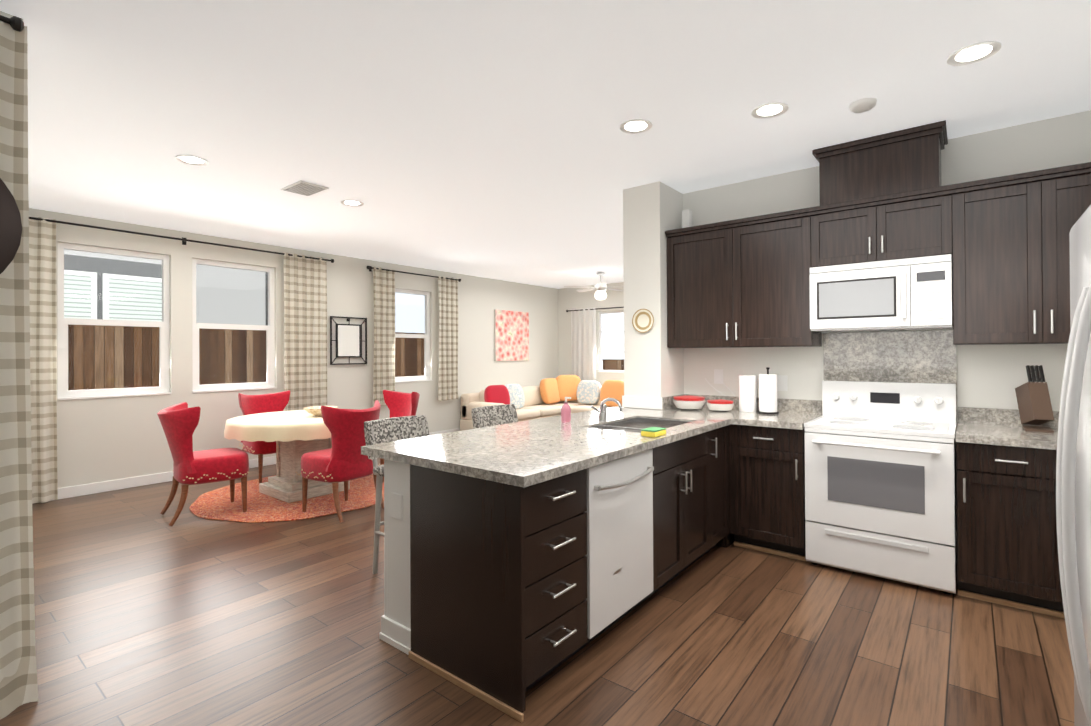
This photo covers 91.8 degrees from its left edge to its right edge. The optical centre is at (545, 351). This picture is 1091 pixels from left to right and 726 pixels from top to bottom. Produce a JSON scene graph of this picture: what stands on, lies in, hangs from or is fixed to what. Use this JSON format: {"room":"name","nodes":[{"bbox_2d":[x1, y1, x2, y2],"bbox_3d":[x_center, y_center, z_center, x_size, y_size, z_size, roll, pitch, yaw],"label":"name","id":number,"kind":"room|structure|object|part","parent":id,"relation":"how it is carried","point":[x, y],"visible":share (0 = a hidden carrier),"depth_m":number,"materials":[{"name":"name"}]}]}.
{"room":"dining room and kitchen","nodes":[
{"label":"dining room and kitchen","id":0,"kind":"room"},
{"bbox_2d":[0,11,23,21],"bbox_3d":[-2.986,0.014,1.246,0.150,2.770,2.500,-1,0,39],"label":"wall","id":1,"kind":"structure","parent":0,"point":[2,13],"depth_m":2.14,"materials":[{"name":"white paint"}]},
{"bbox_2d":[0,15,37,719],"bbox_3d":[-2.753,0.028,1.244,0.212,2.740,2.268,-1,0,39],"label":"curtain","id":2,"kind":"object","parent":1,"relation":"attached to","point":[18,679],"visible":1,"depth_m":2.10,"materials":[{"name":"beige fabric"}]},
{"bbox_2d":[29,208,557,487],"bbox_3d":[-2.443,0.046,8.050,0.150,2.770,8.800,-1,0,39],"label":"wall","id":3,"kind":"structure","parent":0,"point":[106,439],"depth_m":6.60,"materials":[{"name":"white paint"}]},
{"bbox_2d":[58,242,171,399],"bbox_3d":[-4.456,-0.294,5.499,0.128,1.535,0.930,-1,0,39],"label":"dining window","id":4,"kind":"structure","parent":3,"relation":"in","point":[65,393],"depth_m":5.47,"materials":[{"name":"white"}]},
{"bbox_2d":[29,216,333,503],"bbox_3d":[-3.946,0.072,5.948,0.128,2.688,3.320,-1,0,39],"label":"curtain","id":5,"kind":"object","parent":3,"relation":"attached to","point":[305,330],"visible":0.58,"depth_m":5.03,"materials":[{"name":"beige fabric"}]},
{"bbox_2d":[192,258,276,392],"bbox_3d":[-3.747,-0.293,6.385,0.128,1.535,0.930,-1,0,39],"label":"dining window","id":6,"kind":"structure","parent":3,"relation":"in","point":[269,383],"depth_m":6.39,"materials":[{"name":"white"}]},
{"bbox_2d":[50,428,459,500],"bbox_3d":[-2.420,1.378,7.935,0.017,0.105,8.656,-1,0,39],"label":"baseboard","id":7,"kind":"structure","parent":3,"relation":"attached to","point":[92,488],"depth_m":5.51,"materials":[{"name":"white"}]},
{"bbox_2d":[330,316,366,364],"bbox_3d":[-2.778,-0.145,7.473,0.045,0.678,0.569,-1,0,39],"label":"mirror","id":8,"kind":"object","parent":3,"relation":"attached to","point":[348,340],"visible":0.96,"depth_m":7.47,"materials":[{"name":"grey metal"}]},
{"bbox_2d":[366,266,460,406],"bbox_3d":[-2.030,-0.220,8.347,0.124,2.060,1.800,-1,0,39],"label":"curtain","id":9,"kind":"object","parent":3,"relation":"attached to","point":[384,325],"visible":0.96,"depth_m":7.99,"materials":[{"name":"beige fabric"}]},
{"bbox_2d":[395,288,432,382],"bbox_3d":[-2.149,-0.241,8.379,0.128,1.455,0.800,-1,0,39],"label":"dining window","id":10,"kind":"structure","parent":3,"relation":"in","point":[426,357],"depth_m":8.60,"materials":[{"name":"white"}]},
{"bbox_2d":[494,309,528,360],"bbox_3d":[-0.639,-0.293,10.154,0.035,0.958,0.948,-1,0,39],"label":"picture","id":11,"kind":"object","parent":3,"relation":"attached to","point":[511,335],"visible":0.93,"depth_m":10.11,"materials":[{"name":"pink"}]},
{"bbox_2d":[379,459,410,654],"bbox_3d":[0.044,0.960,3.434,0.246,0.875,2.421,-1,0,39],"label":"wall","id":12,"kind":"structure","parent":0,"point":[395,632],"depth_m":2.50,"materials":[{"name":"white paint"}]},
{"bbox_2d":[0,458,1073,725],"bbox_3d":[-0.056,1.451,4.536,8.250,0.100,11.300,-1,0,39],"label":"floor","id":13,"kind":"structure","parent":0,"point":[146,612],"depth_m":2.50,"materials":[{"name":"brown wood"}]},
{"bbox_2d":[238,390,289,482],"bbox_3d":[-3.126,0.941,5.982,0.647,0.956,0.561,-1,0,39],"label":"dining chair","id":14,"kind":"object","parent":13,"relation":"on","point":[262,403],"visible":0.4,"depth_m":5.99,"materials":[{"name":"red fabric"}]},
{"bbox_2d":[189,474,383,522],"bbox_3d":[-2.418,1.411,5.303,1.933,0.012,1.923,-1,0,39],"label":"round rug","id":15,"kind":"object","parent":13,"relation":"on","point":[216,504],"visible":0.5,"depth_m":4.84,"materials":[{"name":"orange carpet"}]},
{"bbox_2d":[157,402,248,525],"bbox_3d":[-2.955,0.933,4.585,0.611,0.956,0.658,-1,0,39],"label":"dining chair","id":16,"kind":"object","parent":15,"relation":"on","point":[179,422],"visible":1,"depth_m":4.37,"materials":[{"name":"red fabric"}]},
{"bbox_2d":[259,437,349,502],"bbox_3d":[-2.417,1.029,5.312,1.320,0.750,1.320,-1,0,39],"label":"pedestal","id":17,"kind":"object","parent":15,"relation":"on","point":[284,484],"visible":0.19,"depth_m":5.13,"materials":[{"name":"stone"}]},
{"bbox_2d":[224,410,330,441],"bbox_3d":[-2.418,0.726,5.314,1.407,0.147,1.407,-1,0,39],"label":"table cloth","id":18,"kind":"object","parent":17,"relation":"on","point":[288,426],"visible":0.65,"depth_m":4.73,"materials":[{"name":"beige fabric"}]},
{"bbox_2d":[304,406,337,415],"bbox_3d":[-2.255,0.607,5.311,0.320,0.085,0.320,-1,0,39],"label":"bowl","id":19,"kind":"object","parent":18,"relation":"on","point":[315,410],"visible":0.58,"depth_m":5.23,"materials":[{"name":"beige"}]},
{"bbox_2d":[296,400,383,522],"bbox_3d":[-1.770,0.927,4.637,0.653,0.956,0.593,-1,0,39],"label":"dining chair","id":20,"kind":"object","parent":15,"relation":"on","point":[344,459],"visible":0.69,"depth_m":4.42,"materials":[{"name":"red fabric"}]},
{"bbox_2d":[364,415,428,573],"bbox_3d":[-0.835,0.924,3.404,0.543,0.951,0.460,-1,0,39],"label":"counter stool","id":21,"kind":"object","parent":13,"relation":"on","point":[385,430],"visible":0.31,"depth_m":3.42,"materials":[{"name":"grey fabric"}]},
{"bbox_2d":[380,390,419,481],"bbox_3d":[-1.748,0.934,6.021,0.561,0.956,0.647,-1,0,39],"label":"dining chair","id":22,"kind":"object","parent":13,"relation":"on","point":[400,404],"visible":0.31,"depth_m":6.23,"materials":[{"name":"red fabric"}]},
{"bbox_2d":[472,404,517,428],"bbox_3d":[-0.259,0.925,4.186,0.543,0.951,0.460,-1,0,39],"label":"counter stool","id":23,"kind":"object","parent":13,"relation":"on","point":[487,416],"visible":0.31,"depth_m":4.32,"materials":[{"name":"grey fabric"}]},
{"bbox_2d":[405,440,592,722],"bbox_3d":[-0.216,0.937,2.376,0.675,0.909,0.443,-1,0,39],"label":"base cabinet","id":24,"kind":"object","parent":13,"relation":"on","point":[499,568],"depth_m":2.17,"materials":[{"name":"brown wood"}]},
{"bbox_3d":[-0.347,0.950,2.203,0.685,0.880,0.034,-1,0,39],"label":"panel","id":25,"kind":"part","parent":24,"relation":"part of","materials":[{"name":"brown wood"}]},
{"bbox_2d":[361,329,1090,487],"bbox_3d":[1.322,0.185,2.682,3.456,0.638,2.867,-1,0,39],"label":"countertop","id":26,"kind":"structure","parent":24,"relation":"on","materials":[{"name":"stone"}]},
{"bbox_2d":[590,397,622,420],"bbox_3d":[0.433,0.396,3.627,0.226,0.156,0.240,-1,0,39],"label":"faucet","id":27,"kind":"object","parent":26,"relation":"on","point":[602,415],"depth_m":3.62,"materials":[{"name":"silver metal"}]},
{"bbox_2d":[673,395,733,410],"bbox_3d":[1.253,0.415,4.227,0.474,0.113,0.274,-1,0,39],"label":"bowls","id":28,"kind":"object","parent":26,"relation":"on","point":[688,402],"visible":1,"depth_m":4.17,"materials":[{"name":"white ceramic"}]},
{"bbox_2d":[460,375,623,430],"bbox_3d":[0.359,0.945,9.315,2.570,0.957,2.680,-1,0,39],"label":"sectional sofa","id":29,"kind":"object","parent":13,"relation":"on","point":[545,398],"visible":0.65,"depth_m":9.69,"materials":[{"name":"white fabric"}]},
{"bbox_2d":[489,428,656,639],"bbox_3d":[0.114,0.938,2.788,0.672,0.909,0.614,-1,0,39],"label":"base cabinet","id":30,"kind":"object","parent":13,"relation":"on","point":[604,447],"depth_m":2.78,"materials":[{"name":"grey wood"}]},
{"bbox_2d":[585,449,653,639],"bbox_3d":[0.158,0.948,2.754,0.659,0.858,0.601,-1,0,39],"label":"dishwasher","id":31,"kind":"object","parent":13,"relation":"on","point":[619,511],"visible":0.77,"depth_m":2.53,"materials":[{"name":"white painted metal"}]},
{"bbox_2d":[561,416,712,590],"bbox_3d":[0.557,0.938,3.341,0.672,0.909,0.801,-1,0,39],"label":"base cabinet","id":32,"kind":"object","parent":13,"relation":"on","point":[685,452],"depth_m":3.17,"materials":[{"name":"brown wood"}]},
{"bbox_2d":[561,397,570,421],"bbox_3d":[0.140,0.391,3.547,0.074,0.166,0.068,-1,0,39],"label":"soap bottle","id":33,"kind":"object","parent":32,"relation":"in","point":[565,412],"visible":1,"depth_m":3.52,"materials":[{"name":"pink plastic"}]},
{"bbox_2d":[641,427,665,437],"bbox_3d":[0.600,0.450,2.935,0.090,0.037,0.140,-1,0,39],"label":"sponge","id":34,"kind":"object","parent":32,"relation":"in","point":[654,432],"visible":1,"depth_m":2.90,"materials":[{"name":"yellow"}]},
{"bbox_2d":[625,412,732,547],"bbox_3d":[0.918,0.939,3.792,0.672,0.909,0.356,-1,0,39],"label":"base cabinet","id":35,"kind":"object","parent":13,"relation":"on","point":[722,530],"depth_m":3.66,"materials":[{"name":"brown wood"}]},
{"bbox_2d":[729,413,819,560],"bbox_3d":[1.681,0.949,3.822,0.481,0.881,0.637,-1,0,39],"label":"base cabinet","id":36,"kind":"object","parent":13,"relation":"on","point":[767,451],"depth_m":3.58,"materials":[{"name":"brown wood"}]},
{"bbox_2d":[739,375,756,411],"bbox_3d":[1.569,0.329,4.106,0.128,0.280,0.128,-1,0,39],"label":"paper towel roll","id":37,"kind":"object","parent":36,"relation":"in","point":[747,395],"visible":1,"depth_m":4.05,"materials":[{"name":"white"}]},
{"bbox_2d":[757,367,778,413],"bbox_3d":[1.675,0.295,3.983,0.150,0.345,0.150,-1,0,39],"label":"paper towel holder","id":38,"kind":"object","parent":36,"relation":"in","point":[767,393],"visible":1,"depth_m":3.93,"materials":[{"name":"grey metal"}]},
{"bbox_2d":[804,380,956,594],"bbox_3d":[2.146,0.798,3.394,0.771,1.170,0.682,-1,0,39],"label":"range","id":39,"kind":"object","parent":13,"relation":"on","point":[880,483],"visible":1,"depth_m":3.20,"materials":[{"name":"white metal"}]},
{"bbox_2d":[956,424,1064,618],"bbox_3d":[2.657,0.940,3.041,0.458,0.881,0.637,-1,0,39],"label":"base cabinet","id":40,"kind":"object","parent":13,"relation":"on","point":[1007,547],"depth_m":2.81,"materials":[{"name":"brown wood"}]},
{"bbox_2d":[729,415,1090,669],"bbox_3d":[2.421,0.942,3.205,2.408,0.882,0.675,-1,0,39],"label":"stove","id":41,"kind":"object","parent":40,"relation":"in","point":[1007,547],"depth_m":2.89,"materials":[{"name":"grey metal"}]},
{"bbox_2d":[1015,365,1053,432],"bbox_3d":[2.856,0.270,3.092,0.157,0.374,0.246,-1,0,39],"label":"knife block","id":42,"kind":"object","parent":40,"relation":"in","point":[1034,403],"visible":1,"depth_m":3.06,"materials":[{"name":"brown wood"}]},
{"bbox_2d":[1056,205,1090,725],"bbox_3d":[1.680,0.484,1.097,0.887,1.780,0.900,-1,0,39],"label":"fridge","id":43,"kind":"object","parent":13,"relation":"on","point":[1073,491],"visible":1,"depth_m":1.40,"materials":[{"name":"white painted metal"}]},
{"bbox_2d":[0,0,1090,288],"bbox_3d":[-0.071,-1.419,4.550,8.250,0.100,11.300,-1,0,39],"label":"ceiling","id":44,"kind":"structure","parent":0,"point":[482,138],"depth_m":2.94,"materials":[{"name":"white paint"}]},
{"bbox_2d":[175,155,208,165],"bbox_3d":[-2.513,-1.357,3.764,0.200,0.006,0.200,-1,0,39],"label":"recessed light","id":45,"kind":"object","parent":44,"relation":"in","point":[192,160],"visible":0.98,"depth_m":3.77,"materials":[{"name":"white"}]},
{"bbox_2d":[281,180,328,196],"bbox_3d":[-2.008,-1.351,4.410,0.340,0.016,0.240,-1,0,39],"label":"ceiling vent","id":46,"kind":"object","parent":44,"relation":"in","point":[304,188],"visible":0.98,"depth_m":4.38,"materials":[{"name":"white metal"}]},
{"bbox_2d":[341,200,363,206],"bbox_3d":[-1.772,-1.355,4.849,0.200,0.006,0.200,-1,0,39],"label":"recessed light","id":47,"kind":"object","parent":44,"relation":"in","point":[354,203],"visible":0.94,"depth_m":4.86,"materials":[{"name":"white"}]},
{"bbox_2d":[563,272,623,299],"bbox_3d":[0.979,-1.115,9.093,1.274,0.470,1.217,-1,0,39],"label":"ceiling fan","id":48,"kind":"object","parent":44,"relation":"hanging from","point":[600,288],"visible":1,"depth_m":8.98,"materials":[{"name":"white metal"}]},
{"bbox_2d":[619,119,652,133],"bbox_3d":[0.554,-1.376,3.242,0.200,0.006,0.200,-1,0,39],"label":"recessed light","id":49,"kind":"object","parent":44,"relation":"in","point":[635,126],"visible":1,"depth_m":3.24,"materials":[{"name":"white"}]},
{"bbox_2d":[751,102,788,118],"bbox_3d":[1.288,-1.381,3.039,0.200,0.006,0.200,-1,0,39],"label":"recessed light","id":50,"kind":"object","parent":44,"relation":"in","point":[769,110],"visible":1,"depth_m":3.04,"materials":[{"name":"white"}]},
{"bbox_2d":[849,97,876,112],"bbox_3d":[1.774,-1.369,2.958,0.136,0.035,0.136,-1,0,39],"label":"smoke detector","id":51,"kind":"object","parent":44,"relation":"attached to","point":[861,105],"visible":1,"depth_m":2.92,"materials":[{"name":"white plastic"}]},
{"bbox_2d":[947,41,1001,65],"bbox_3d":[1.998,-1.387,2.470,0.200,0.006,0.200,-1,0,39],"label":"recessed light","id":52,"kind":"object","parent":44,"relation":"in","point":[974,53],"visible":1,"depth_m":2.47,"materials":[{"name":"white"}]},
{"bbox_2d":[558,282,623,385],"bbox_3d":[2.239,0.031,9.841,4.920,2.770,0.150,-1,0,39],"label":"wall","id":53,"kind":"structure","parent":0,"point":[570,298],"depth_m":10.97,"materials":[{"name":"white paint"}]},
{"bbox_2d":[566,307,623,380],"bbox_3d":[1.630,0.256,10.150,3.000,2.290,0.126,-1,0,39],"label":"curtain","id":54,"kind":"object","parent":53,"relation":"attached to","point":[583,343],"visible":0.27,"depth_m":10.78,"materials":[{"name":"white fabric"}]},
{"bbox_2d":[597,310,623,372],"bbox_3d":[1.687,-0.189,10.250,1.550,1.220,0.128,-1,0,39],"label":"window","id":55,"kind":"structure","parent":53,"relation":"in","point":[601,366],"depth_m":10.68,"materials":[{"name":"white"}]},
{"bbox_2d":[623,181,683,409],"bbox_3d":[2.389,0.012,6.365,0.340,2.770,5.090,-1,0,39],"label":"pillar","id":56,"kind":"structure","parent":0,"point":[653,362],"depth_m":4.38,"materials":[{"name":"white paint"}]},
{"bbox_2d":[622,396,662,409],"bbox_3d":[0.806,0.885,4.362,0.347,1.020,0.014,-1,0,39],"label":"baseboard","id":57,"kind":"structure","parent":56,"relation":"attached to","point":[627,401],"depth_m":4.36,"materials":[{"name":"white"}]},
{"bbox_2d":[632,309,653,332],"bbox_3d":[0.806,-0.250,4.360,0.200,0.200,0.018,-1,0,39],"label":"wall plate","id":58,"kind":"object","parent":56,"relation":"attached to","point":[642,320],"visible":0.98,"depth_m":4.36,"materials":[{"name":"white"}]},
{"bbox_2d":[683,110,1090,428],"bbox_3d":[2.493,-0.002,3.680,3.180,2.770,0.150,-1,0,39],"label":"wall","id":59,"kind":"structure","parent":0,"point":[991,376],"depth_m":3.43,"materials":[{"name":"white paint"}]},
{"bbox_2d":[665,207,812,347],"bbox_3d":[1.516,-0.509,4.136,1.087,0.960,0.358,-1,0,39],"label":"upper cabinet","id":60,"kind":"object","parent":59,"relation":"attached to","point":[744,282],"depth_m":3.98,"materials":[{"name":"brown wood"}]},
{"bbox_2d":[682,209,692,227],"bbox_3d":[1.186,-1.082,4.428,0.100,0.190,0.120,-1,0,39],"label":"box","id":61,"kind":"object","parent":60,"relation":"on","point":[687,220],"visible":0.67,"depth_m":4.39,"materials":[{"name":"white plastic"}]},
{"bbox_2d":[817,124,944,203],"bbox_3d":[2.246,-1.174,3.561,0.660,0.356,0.342,-1,0,39],"label":"upper cabinet","id":62,"kind":"object","parent":59,"relation":"attached to","point":[910,159],"depth_m":3.40,"materials":[{"name":"brown wood"}]},
{"bbox_2d":[813,184,956,347],"bbox_3d":[2.245,-0.516,3.552,0.780,0.960,0.358,-1,0,39],"label":"upper cabinet","id":63,"kind":"object","parent":59,"relation":"attached to","point":[910,222],"depth_m":3.44,"materials":[{"name":"brown wood"}]},
{"bbox_2d":[810,254,952,331],"bbox_3d":[2.225,-0.358,3.525,0.772,0.434,0.421,-1,0,39],"label":"microwave","id":64,"kind":"object","parent":63,"relation":"attached to","point":[916,293],"visible":1,"depth_m":3.36,"materials":[{"name":"white painted metal"},{"name":"glass"}]},
{"bbox_2d":[953,169,1048,344],"bbox_3d":[2.703,-0.520,3.185,0.395,0.960,0.358,-1,0,39],"label":"upper cabinet","id":65,"kind":"object","parent":59,"relation":"attached to","point":[1002,298],"depth_m":3.06,"materials":[{"name":"brown wood"}]},
{"bbox_2d":[1045,162,1090,343],"bbox_3d":[3.039,-0.523,2.916,0.464,0.960,0.358,-1,0,39],"label":"upper cabinet","id":66,"kind":"object","parent":59,"relation":"attached to","point":[1067,188],"depth_m":2.90,"materials":[{"name":"brown wood"}]},
{"label":"outside","id":67,"kind":"structure","parent":0,"visible":0},
{"bbox_2d":[64,249,424,332],"bbox_3d":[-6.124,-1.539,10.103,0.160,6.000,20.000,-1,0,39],"label":"house","id":68,"kind":"structure","parent":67,"point":[131,287],"depth_m":9.17,"materials":[{"name":"white"}]},
{"bbox_2d":[68,325,424,389],"bbox_3d":[-4.240,0.532,9.232,0.040,1.830,15.000,-1,0,39],"label":"fence","id":69,"kind":"object","parent":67,"point":[102,353],"depth_m":7.51,"materials":[{"name":"brown wood"}]},
{"bbox_2d":[602,313,623,358],"bbox_3d":[3.135,-0.583,10.982,9.000,6.000,0.050,-1,0,39],"label":"sky","id":70,"kind":"structure","parent":67,"point":[611,342],"depth_m":12.20,"materials":[{"name":"white"}]},
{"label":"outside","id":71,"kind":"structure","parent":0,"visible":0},
{"bbox_2d":[602,359,623,369],"bbox_3d":[2.876,0.756,10.644,9.000,1.320,0.080,-1,0,39],"label":"fence","id":72,"kind":"object","parent":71,"point":[608,364],"depth_m":11.74,"materials":[{"name":"brown wood"}]}
]}

